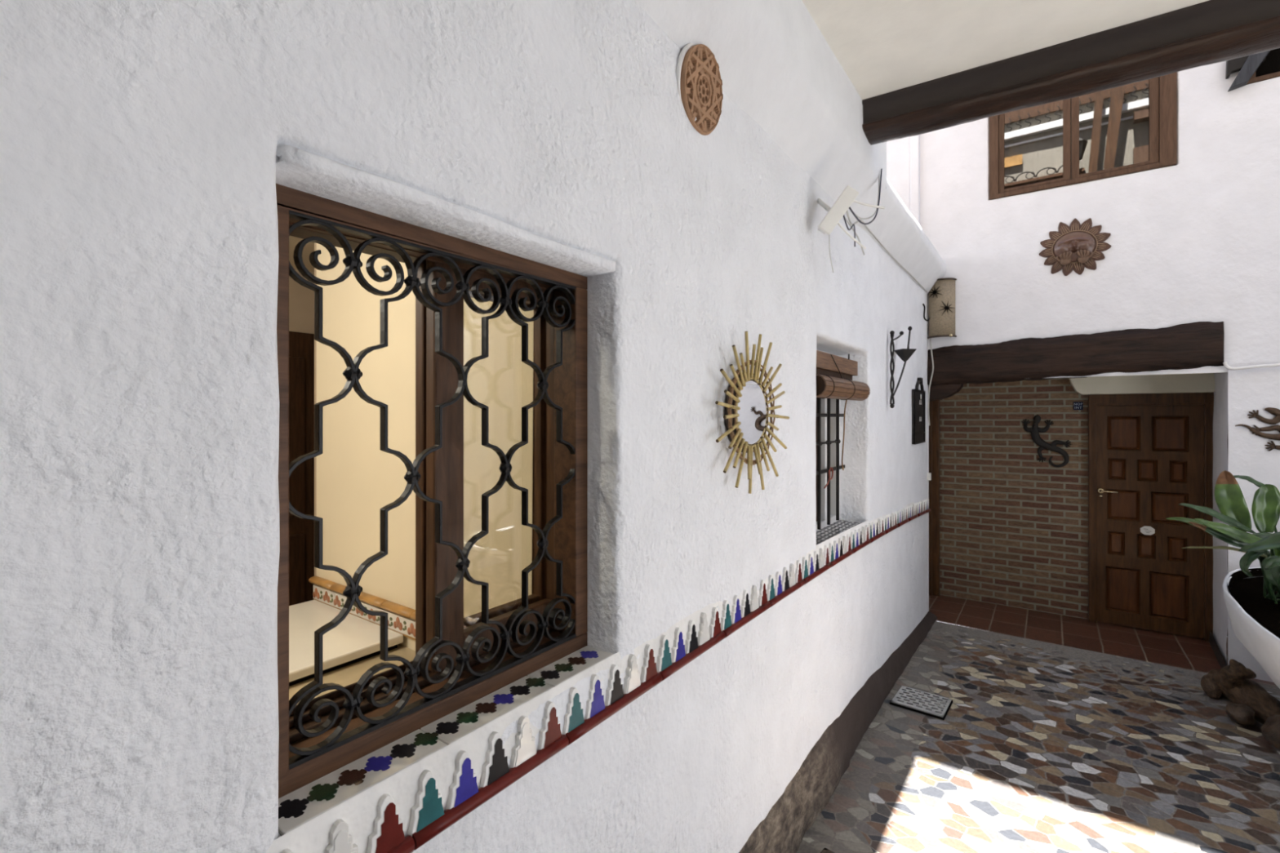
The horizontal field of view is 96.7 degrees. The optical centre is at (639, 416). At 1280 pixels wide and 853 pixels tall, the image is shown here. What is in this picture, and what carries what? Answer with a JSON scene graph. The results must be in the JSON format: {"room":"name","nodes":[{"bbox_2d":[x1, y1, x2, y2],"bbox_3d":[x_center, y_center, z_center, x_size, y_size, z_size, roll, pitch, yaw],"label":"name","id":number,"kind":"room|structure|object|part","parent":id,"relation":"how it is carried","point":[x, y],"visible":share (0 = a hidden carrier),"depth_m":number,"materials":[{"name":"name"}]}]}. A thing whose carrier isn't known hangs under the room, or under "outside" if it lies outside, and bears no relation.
{"room":"house courtyard","nodes":[
{"label":"house courtyard","id":0,"kind":"room"},
{"bbox_2d":[288,235,314,272],"bbox_3d":[-1.682,-0.890,1.797,2.570,0.020,4.250,0,0,36],"label":"wall","id":1,"kind":"structure","parent":0,"point":[308,247],"depth_m":3.05,"materials":[{"name":"beige paint"}]},
{"bbox_2d":[288,242,316,576],"bbox_3d":[-1.690,0.400,1.803,2.590,2.600,4.250,0,0,36],"label":"wall","id":2,"kind":"structure","parent":0,"point":[301,299],"depth_m":3.41,"materials":[{"name":"beige paint"}]},
{"bbox_2d":[288,331,314,605],"bbox_3d":[-1.990,0.600,3.466,0.040,2.200,1.300,0,0,36],"label":"door","id":3,"kind":"structure","parent":2,"relation":"in","point":[301,345],"depth_m":3.40,"materials":[{"name":"brown wood"}]},
{"bbox_3d":[-1.981,0.600,3.460,0.020,1.900,1.100,0,0,36],"label":"panel","id":4,"kind":"part","parent":3,"relation":"part of","materials":[{"name":"brown wood"}]},
{"bbox_2d":[316,243,533,650],"bbox_3d":[-0.818,0.400,2.167,1.600,2.600,0.060,0,0,36],"label":"wall","id":5,"kind":"structure","parent":0,"point":[356,479],"depth_m":2.22,"materials":[{"name":"beige paint"}]},
{"bbox_2d":[308,575,415,639],"bbox_3d":[-0.842,0.785,2.134,1.600,0.109,0.048,0,0,36],"label":"tile","id":6,"kind":"structure","parent":5,"relation":"attached to","point":[401,619],"depth_m":2.30,"materials":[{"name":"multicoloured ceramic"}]},
{"bbox_3d":[-0.842,0.746,2.135,1.598,0.030,0.048,0,0,36],"label":"ochre rail","id":7,"kind":"part","parent":6,"relation":"part of","materials":[{"name":"orange tile"}]},
{"bbox_3d":[-0.839,0.836,2.138,1.600,0.008,0.012,0,0,36],"label":"thin rail","id":8,"kind":"part","parent":6,"relation":"part of","materials":[{"name":"orange tile"}]},
{"bbox_2d":[0,0,928,852],"bbox_3d":[0.149,0.330,1.815,0.219,2.780,9.120,0,0,36],"label":"wall","id":9,"kind":"structure","parent":0,"point":[146,145],"depth_m":0.88,"materials":[{"name":"paint"}]},
{"bbox_2d":[275,183,587,798],"bbox_3d":[-0.413,0.105,1.185,0.204,0.990,0.880,0,0,36],"label":"window","id":10,"kind":"structure","parent":9,"relation":"in","point":[441,472],"depth_m":1.18,"materials":[{"name":"brown wood"}]},
{"bbox_2d":[288,209,578,769],"bbox_3d":[-0.349,0.111,1.119,0.023,0.847,0.660,0,0,36],"label":"window grille","id":11,"kind":"object","parent":10,"relation":"attached to","point":[353,262],"visible":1,"depth_m":1.05,"materials":[{"name":"metal"}]},
{"bbox_3d":[-0.344,0.093,1.366,0.032,0.867,0.415,0,0,36],"label":"sash","id":12,"kind":"part","parent":10,"relation":"part of","materials":[{"name":"brown wood"}]},
{"bbox_3d":[-0.306,0.093,1.327,0.032,0.867,0.415,0,0,36],"label":"sash","id":13,"kind":"part","parent":10,"relation":"part of","materials":[{"name":"brown wood"}]},
{"bbox_2d":[278,645,613,835],"bbox_3d":[-0.307,0.571,1.088,0.085,0.013,0.721,0,0,36],"label":"sill","id":14,"kind":"structure","parent":9,"relation":"attached to","point":[312,800],"depth_m":0.98,"materials":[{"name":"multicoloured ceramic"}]},
{"bbox_2d":[266,497,930,852],"bbox_3d":[0.895,0.687,2.659,0.026,0.242,5.310,0,0,36],"label":"tile","id":15,"kind":"structure","parent":9,"relation":"attached to","point":[411,801],"depth_m":1.10,"materials":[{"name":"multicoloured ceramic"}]},
{"bbox_2d":[675,43,723,135],"bbox_3d":[0.178,-0.948,1.661,0.062,0.257,0.240,0,0,36],"label":"disc","id":16,"kind":"object","parent":9,"relation":"attached to","point":[699,81],"visible":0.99,"depth_m":1.64,"materials":[{"name":"wood"}]},
{"bbox_2d":[715,331,789,493],"bbox_3d":[0.373,-0.010,1.896,0.065,0.526,0.546,0,0,38],"label":"sunburst mirror","id":17,"kind":"object","parent":9,"relation":"attached to","point":[745,411],"visible":1,"depth_m":1.87,"materials":[{"name":"gold mirror"}]},
{"bbox_2d":[733,380,766,444],"bbox_3d":[0.366,-0.012,1.888,0.010,0.216,0.216,0,0,39],"label":"mirror glass","id":18,"kind":"object","parent":17,"relation":"attached to","point":[752,412],"depth_m":1.88,"materials":[{"name":"white"}]},
{"bbox_2d":[634,0,946,294],"bbox_3d":[-0.248,-1.258,1.621,0.911,0.488,8.340,0,0,36],"label":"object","id":19,"kind":"structure","parent":9,"relation":"attached to","point":[775,64],"depth_m":2.09,"materials":[{"name":"paint"}]},
{"bbox_2d":[815,349,839,531],"bbox_3d":[0.887,0.128,2.972,0.065,0.975,0.868,0,0,36],"label":"window","id":20,"kind":"structure","parent":9,"relation":"in","point":[824,401],"depth_m":3.09,"materials":[{"name":"white paint"}]},
{"bbox_2d":[816,350,870,470],"bbox_3d":[1.003,-0.014,2.885,0.134,0.632,0.775,0,0,36],"label":"rolled blind","id":21,"kind":"object","parent":20,"relation":"attached to","point":[834,374],"visible":0.75,"depth_m":2.83,"materials":[{"name":"wood"}]},
{"bbox_3d":[0.984,-0.206,2.842,0.113,0.248,0.446,0,0,36],"label":"pull cord","id":22,"kind":"part","parent":21,"relation":"part of","materials":[{"name":"wood"}]},
{"bbox_3d":[1.143,0.066,3.157,0.043,0.473,0.027,0,0,36],"label":"cord","id":23,"kind":"part","parent":21,"relation":"part of","materials":[{"name":"fabric"}]},
{"bbox_2d":[815,397,844,529],"bbox_3d":[0.941,0.128,2.933,0.032,0.895,0.800,0,0,36],"label":"bars","id":24,"kind":"object","parent":9,"relation":"attached to","point":[819,415],"visible":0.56,"depth_m":3.01,"materials":[{"name":"metal"}]},
{"bbox_3d":[0.922,0.140,2.910,0.011,0.010,0.600,0,0,36],"label":"cross rod","id":25,"kind":"part","parent":24,"relation":"part of","materials":[{"name":"metal"}]},
{"bbox_2d":[823,466,833,488],"bbox_3d":[0.993,0.323,2.992,0.012,0.102,0.160,0,0,32],"label":"cord","id":26,"kind":"object","parent":24,"relation":"attached to","point":[831,468],"visible":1,"depth_m":3.00,"materials":[{"name":"brown fabric"}]},
{"bbox_2d":[738,611,937,852],"bbox_3d":[0.033,1.551,1.418,0.079,0.302,8.340,0,0,36],"label":"baseboard","id":27,"kind":"structure","parent":9,"relation":"attached to","point":[783,830],"depth_m":2.54,"materials":[{"name":"stone"}]},
{"bbox_2d":[816,520,862,545],"bbox_3d":[0.970,0.606,2.912,0.146,0.015,0.820,0,0,36],"label":"sill","id":28,"kind":"structure","parent":9,"relation":"attached to","point":[838,526],"depth_m":3.01,"materials":[{"name":"grey tile"}]},
{"bbox_2d":[817,168,927,292],"bbox_3d":[1.621,-0.940,3.482,0.248,0.623,2.854,0,0,36],"label":"junction box","id":29,"kind":"object","parent":9,"relation":"attached to","point":[835,213],"visible":0.99,"depth_m":2.40,"materials":[{"name":"white plastic"}]},
{"bbox_3d":[0.796,-0.916,2.467,0.020,0.105,0.144,0,0,-2],"label":"bracket arm","id":30,"kind":"part","parent":29,"relation":"part of","materials":[{"name":"white paint"}]},
{"bbox_3d":[0.902,-0.782,2.443,0.201,0.103,0.008,0,0,-30],"label":"cable arm","id":31,"kind":"part","parent":29,"relation":"part of","materials":[{"name":"white plastic"}]},
{"bbox_3d":[0.971,-0.925,2.471,0.280,0.021,0.022,0,0,-33],"label":"cable arm","id":32,"kind":"part","parent":29,"relation":"part of","materials":[{"name":"white plastic"}]},
{"bbox_2d":[889,326,915,408],"bbox_3d":[1.682,-0.322,3.686,0.284,0.546,0.124,0,0,-26],"label":"candle sconce","id":33,"kind":"object","parent":9,"relation":"attached to","point":[904,354],"visible":1,"depth_m":3.61,"materials":[{"name":"metal"}]},
{"bbox_3d":[1.590,-0.294,3.587,0.028,0.490,0.032,0,0,36],"label":"twisted stem","id":34,"kind":"part","parent":33,"relation":"part of","materials":[{"name":"metal"}]},
{"bbox_2d":[911,377,925,444],"bbox_3d":[2.162,-0.044,4.407,0.030,0.512,0.444,0,0,36],"label":"plaque","id":35,"kind":"object","parent":9,"relation":"attached to","point":[918,397],"visible":1,"depth_m":4.38,"materials":[{"name":"metal"}]},
{"bbox_2d":[922,303,929,321],"bbox_3d":[2.330,-0.841,4.622,0.089,0.144,0.022,0,0,-26],"label":"wall hook","id":36,"kind":"object","parent":9,"relation":"attached to","point":[923,304],"visible":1,"depth_m":4.60,"materials":[{"name":"metal"}]},
{"bbox_2d":[927,472,931,479],"bbox_3d":[2.440,0.510,4.800,0.026,0.060,0.038,0,0,36],"label":"wall switch","id":37,"kind":"object","parent":9,"relation":"attached to","point":[929,474],"visible":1,"depth_m":4.79,"materials":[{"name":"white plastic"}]},
{"bbox_2d":[801,0,1209,100],"bbox_3d":[0.927,-1.475,-0.834,3.920,0.050,6.130,0,0,36],"label":"ceiling","id":38,"kind":"structure","parent":0,"point":[883,46],"depth_m":2.13,"materials":[{"name":"white paint"}]},
{"bbox_2d":[862,0,1279,145],"bbox_3d":[2.663,-1.376,1.652,3.824,0.198,0.201,0,0,33],"label":"ceiling beam","id":39,"kind":"structure","parent":38,"relation":"attached to","point":[1211,32],"depth_m":2.20,"materials":[{"name":"brown wood"}]},
{"bbox_2d":[939,378,1088,619],"bbox_3d":[3.566,0.680,4.900,2.060,2.080,0.120,0,0,36],"label":"brick wall","id":40,"kind":"structure","parent":0,"point":[1014,525],"depth_m":5.05,"materials":[{"name":"brown brick"}]},
{"bbox_2d":[928,400,939,595],"bbox_3d":[2.794,0.725,5.403,0.090,1.950,0.065,0,0,36],"label":"trim","id":41,"kind":"structure","parent":40,"relation":"attached to","point":[934,406],"depth_m":5.39,"materials":[{"name":"brown wood"}]},
{"bbox_2d":[1021,414,1071,467],"bbox_3d":[3.505,0.213,4.911,0.353,0.452,0.036,0,0,36],"label":"sculpture","id":42,"kind":"object","parent":40,"relation":"attached to","point":[1034,430],"visible":1,"depth_m":4.91,"materials":[{"name":"brown metal"}]},
{"bbox_2d":[1073,401,1083,409],"bbox_3d":[3.690,-0.086,4.790,0.064,0.068,0.016,0,0,36],"label":"sign","id":43,"kind":"object","parent":40,"relation":"attached to","point":[1077,405],"visible":1,"depth_m":4.79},
{"bbox_2d":[1069,373,1214,395],"bbox_3d":[3.954,-0.257,4.522,0.868,0.157,0.160,0,0,36],"label":"trim","id":44,"kind":"structure","parent":40,"relation":"attached to","point":[1197,382],"depth_m":4.43,"materials":[{"name":"white paint"}]},
{"bbox_2d":[1088,392,1213,641],"bbox_3d":[4.018,0.762,4.498,0.740,1.884,0.112,0,0,36],"label":"door","id":45,"kind":"structure","parent":40,"relation":"in","point":[1149,455],"depth_m":4.49,"materials":[{"name":"brown wood"}]},
{"bbox_3d":[3.799,0.627,4.623,0.128,0.076,0.058,0,0,36],"label":"handle","id":46,"kind":"part","parent":45,"relation":"part of","materials":[{"name":"gold metal"}]},
{"bbox_3d":[3.868,1.032,4.621,0.103,0.183,0.015,0,0,36],"label":"panel","id":47,"kind":"part","parent":45,"relation":"part of","materials":[{"name":"brown wood"}]},
{"bbox_3d":[3.872,0.430,4.619,0.106,0.166,0.015,0,0,36],"label":"panel","id":48,"kind":"part","parent":45,"relation":"part of","materials":[{"name":"brown wood"}]},
{"bbox_3d":[3.901,1.405,4.598,0.209,0.356,0.015,0,0,36],"label":"panel","id":49,"kind":"part","parent":45,"relation":"part of","materials":[{"name":"brown wood"}]},
{"bbox_3d":[3.905,0.718,4.595,0.199,0.241,0.015,0,0,36],"label":"panel","id":50,"kind":"part","parent":45,"relation":"part of","materials":[{"name":"brown wood"}]},
{"bbox_3d":[3.906,0.138,4.594,0.202,0.271,0.015,0,0,36],"label":"panel","id":51,"kind":"part","parent":45,"relation":"part of","materials":[{"name":"brown wood"}]},
{"bbox_3d":[4.018,1.032,4.514,0.107,0.183,0.015,0,0,36],"label":"panel","id":52,"kind":"part","parent":45,"relation":"part of","materials":[{"name":"brown wood"}]},
{"bbox_3d":[4.022,0.430,4.511,0.117,0.166,0.015,0,0,36],"label":"panel","id":53,"kind":"part","parent":45,"relation":"part of","materials":[{"name":"brown wood"}]},
{"bbox_2d":[1140,525,1155,535],"bbox_3d":[4.012,0.905,4.496,0.087,0.070,0.012,0,0,36],"label":"plaque","id":54,"kind":"object","parent":45,"relation":"attached to","point":[1145,530],"visible":1,"depth_m":4.49,"materials":[{"name":"white ceramic"}]},
{"bbox_3d":[4.124,1.405,4.437,0.224,0.356,0.015,0,0,36],"label":"panel","id":55,"kind":"part","parent":45,"relation":"part of","materials":[{"name":"brown wood"}]},
{"bbox_3d":[4.127,0.718,4.435,0.211,0.241,0.015,0,0,36],"label":"panel","id":56,"kind":"part","parent":45,"relation":"part of","materials":[{"name":"brown wood"}]},
{"bbox_3d":[4.130,0.138,4.433,0.208,0.271,0.015,0,0,36],"label":"panel","id":57,"kind":"part","parent":45,"relation":"part of","materials":[{"name":"brown wood"}]},
{"bbox_3d":[4.162,1.032,4.409,0.108,0.183,0.015,0,0,36],"label":"panel","id":58,"kind":"part","parent":45,"relation":"part of","materials":[{"name":"brown wood"}]},
{"bbox_3d":[4.167,0.430,4.406,0.096,0.166,0.015,0,0,36],"label":"panel","id":59,"kind":"part","parent":45,"relation":"part of","materials":[{"name":"brown wood"}]},
{"bbox_2d":[796,621,1279,852],"bbox_3d":[1.497,1.700,0.197,4.200,0.001,8.470,0,0,36],"label":"floor","id":60,"kind":"structure","parent":0,"point":[1039,747],"depth_m":2.78,"materials":[{"name":"stone"}]},
{"bbox_2d":[820,848,835,852],"bbox_3d":[0.729,1.690,2.038,0.262,0.020,0.262,0,0,43],"label":"drain cover","id":61,"kind":"object","parent":60,"relation":"on","point":[824,850],"visible":1,"depth_m":2.20,"materials":[{"name":"grey metal"}]},
{"bbox_2d":[889,685,952,719],"bbox_3d":[1.665,1.690,3.366,0.287,0.020,0.257,0,0,39],"label":"drain cover","id":62,"kind":"object","parent":60,"relation":"on","point":[922,702],"visible":1,"depth_m":3.34,"materials":[{"name":"metal"}]},
{"bbox_2d":[1200,658,1279,724],"bbox_3d":[3.511,1.576,3.318,0.247,0.298,0.569,0,0,21],"label":"driftwood root","id":63,"kind":"object","parent":60,"relation":"on","point":[1233,682],"visible":0.88,"depth_m":3.30,"materials":[{"name":"brown wood"}]},
{"bbox_2d":[1225,702,1256,725],"bbox_3d":[3.329,1.653,3.153,0.115,0.108,0.180,0,0,36],"label":"flat stone","id":64,"kind":"object","parent":60,"relation":"on","point":[1240,713],"visible":1,"depth_m":3.11,"materials":[{"name":"brown stone"}]},
{"bbox_2d":[1222,566,1279,688],"bbox_3d":[3.342,1.324,2.473,1.014,0.752,2.604,0,0,36],"label":"planter","id":65,"kind":"object","parent":60,"relation":"on","point":[1255,619],"visible":0.89,"depth_m":2.89,"materials":[{"name":"ceramic"}]},
{"bbox_2d":[1165,470,1279,604],"bbox_3d":[3.456,0.652,2.855,0.750,0.708,0.992,0,0,-20],"label":"leafy plant","id":66,"kind":"object","parent":65,"relation":"on","point":[1230,500],"visible":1,"depth_m":3.11,"materials":[{"name":"green plant"}]},
{"bbox_2d":[1260,714,1279,750],"bbox_3d":[3.309,1.628,2.883,0.217,0.186,0.243,0,0,36],"label":"round stone","id":67,"kind":"object","parent":60,"relation":"on","point":[1270,729],"visible":1,"depth_m":2.90,"materials":[{"name":"brown stone"}]},
{"bbox_2d":[1004,79,1149,189],"bbox_3d":[3.330,-2.230,4.367,1.200,1.140,0.024,0,0,36],"label":"window pane","id":68,"kind":"object","parent":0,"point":[1114,122],"visible":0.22,"depth_m":4.32,"materials":[{"name":"clear glass"}]},
{"bbox_2d":[919,61,1279,682],"bbox_3d":[3.142,-1.290,4.363,6.400,6.020,0.146,0,0,36],"label":"wall","id":69,"kind":"structure","parent":0,"point":[1195,239],"depth_m":3.94,"materials":[{"name":"paint"}]},
{"bbox_2d":[886,134,919,223],"bbox_3d":[1.448,-2.795,5.519,2.300,3.010,0.050,0,0,36],"label":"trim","id":70,"kind":"structure","parent":69,"relation":"attached to","point":[902,154],"depth_m":4.90,"materials":[{"name":"paint"}]},
{"bbox_2d":[927,277,956,338],"bbox_3d":[2.493,-0.889,4.711,0.220,0.486,0.095,0,0,36],"label":"wall lamp","id":71,"kind":"object","parent":69,"relation":"attached to","point":[941,297],"visible":0.94,"depth_m":4.67,"materials":[{"name":"paper"}]},
{"bbox_2d":[927,338,933,425],"bbox_3d":[2.435,-0.285,4.767,0.025,0.731,0.048,0,0,-16],"label":"cable","id":72,"kind":"object","parent":71,"relation":"hanging from","point":[930,339],"visible":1,"depth_m":4.77,"materials":[{"name":"white plastic"}]},
{"bbox_2d":[928,383,963,400],"bbox_3d":[2.540,-0.200,4.825,0.343,0.140,0.140,0,0,36],"label":"corbel","id":73,"kind":"object","parent":69,"relation":"attached to","point":[937,392],"visible":0.6,"depth_m":4.75,"materials":[{"name":"brown wood"}]},
{"bbox_2d":[927,321,1224,385],"bbox_3d":[3.195,-0.443,4.351,1.770,0.390,0.232,0,0,36],"label":"lintel beam","id":74,"kind":"structure","parent":73,"relation":"on","point":[1197,344],"depth_m":4.18,"materials":[{"name":"brown wood"}]},
{"bbox_2d":[1039,217,1111,275],"bbox_3d":[3.208,-1.258,4.203,0.429,0.422,0.088,0,0,36],"label":"sun wall ornament","id":75,"kind":"object","parent":69,"relation":"attached to","point":[1076,246],"visible":1,"depth_m":4.21,"materials":[{"name":"brown ceramic"}]},
{"bbox_2d":[989,71,1177,199],"bbox_3d":[3.259,-2.266,4.254,1.102,1.076,0.067,0,0,36],"label":"window","id":76,"kind":"structure","parent":69,"relation":"in","point":[1162,89],"depth_m":4.21,"materials":[{"name":"brown wood"}]},
{"bbox_3d":[3.049,-2.253,4.409,0.460,0.974,0.041,0,0,36],"label":"sash","id":77,"kind":"part","parent":76,"relation":"part of","materials":[{"name":"brown wood"}]},
{"bbox_3d":[3.438,-2.253,4.129,0.490,0.974,0.041,0,0,36],"label":"sash","id":78,"kind":"part","parent":76,"relation":"part of","materials":[{"name":"brown wood"}]},
{"bbox_2d":[1225,50,1270,92],"bbox_3d":[4.008,-2.373,3.646,0.354,0.454,0.062,0,0,36],"label":"diagonal brace","id":79,"kind":"object","parent":69,"relation":"attached to","point":[1254,61],"depth_m":3.69,"materials":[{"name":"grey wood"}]},
{"bbox_3d":[3.946,-2.325,3.696,0.194,0.189,0.040,0,0,36],"label":"shutter hinge","id":80,"kind":"part","parent":79,"relation":"part of","materials":[{"name":"grey metal"}]},
{"bbox_2d":[1222,361,1279,369],"bbox_3d":[4.358,-0.335,3.377,1.274,0.070,0.026,0,0,36],"label":"conduit pipe","id":81,"kind":"object","parent":69,"relation":"attached to","point":[1225,364],"visible":1,"depth_m":3.67,"materials":[{"name":"white plastic"}]},
{"bbox_2d":[1235,407,1279,451],"bbox_3d":[4.063,0.061,3.600,0.417,0.326,0.034,0,0,36],"label":"sculpture","id":82,"kind":"object","parent":69,"relation":"attached to","point":[1257,431],"visible":1,"depth_m":3.63,"materials":[{"name":"brown metal"}]},
{"bbox_2d":[1246,48,1279,84],"bbox_3d":[4.375,-2.535,3.482,0.978,0.738,0.104,0,0,36],"label":"window","id":83,"kind":"structure","parent":69,"relation":"in","point":[1269,68],"depth_m":3.70,"materials":[{"name":"brown wood"}]},
{"bbox_3d":[4.375,-2.535,3.482,0.978,0.738,0.104,0,0,36],"label":"frame","id":84,"kind":"part","parent":83,"relation":"part of","materials":[{"name":"brown wood"}]},
{"bbox_2d":[1255,48,1279,77],"bbox_3d":[4.387,-2.520,3.508,0.840,0.640,0.020,0,0,36],"label":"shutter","id":85,"kind":"object","parent":83,"relation":"attached to","point":[1271,64],"depth_m":3.70,"materials":[{"name":"brown wood"}]},
{"bbox_2d":[928,594,1276,686],"bbox_3d":[4.224,1.699,3.983,4.200,0.001,1.000,0,0,36],"label":"floor","id":86,"kind":"structure","parent":0,"point":[1195,654],"depth_m":4.44,"materials":[{"name":"tile"}]},
{"bbox_2d":[1054,373,1195,378],"bbox_3d":[3.392,-0.340,4.625,2.100,0.040,0.770,0,0,36],"label":"ceiling","id":87,"kind":"structure","parent":0,"point":[1192,373],"depth_m":4.57,"materials":[{"name":"white paint"}]},
{"bbox_2d":[1212,363,1228,666],"bbox_3d":[4.113,0.680,4.038,0.016,2.060,0.742,0,0,39],"label":"wall","id":88,"kind":"structure","parent":0,"point":[1220,411],"depth_m":4.01,"materials":[{"name":"paint"}]},
{"bbox_2d":[1208,630,1225,669],"bbox_3d":[4.081,1.652,4.030,0.006,0.091,0.752,0,0,39],"label":"baseboard","id":89,"kind":"structure","parent":88,"relation":"attached to","point":[1220,659],"depth_m":4.00,"materials":[{"name":"paint"}]},
{"bbox_2d":[1226,421,1228,636],"bbox_3d":[3.676,-1.290,5.104,6.400,6.020,0.020,0,0,36],"label":"wall","id":90,"kind":"structure","parent":0,"point":[1228,421],"depth_m":4.44,"materials":[{"name":"white paint"}]},
{"bbox_3d":[-1.682,1.710,1.797,2.570,0.020,4.250,0,0,36],"label":"floor","id":91,"kind":"structure","parent":0,"visible":0},
{"bbox_3d":[-1.206,1.310,1.697,1.460,0.780,1.145,0,0,36],"label":"base unit","id":92,"kind":"object","parent":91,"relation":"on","visible":0},
{"bbox_2d":[288,644,415,705],"bbox_3d":[-1.211,0.902,1.672,1.520,0.035,1.198,0,0,36],"label":"countertop","id":93,"kind":"structure","parent":92,"relation":"on","point":[349,674],"depth_m":1.97,"materials":[{"name":"stone"}]},
{"bbox_2d":[288,600,403,686],"bbox_3d":[-1.527,0.858,1.910,0.710,0.052,1.155,0,0,36],"label":"table","id":94,"kind":"object","parent":93,"relation":"on","point":[355,639],"visible":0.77,"depth_m":2.12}
]}

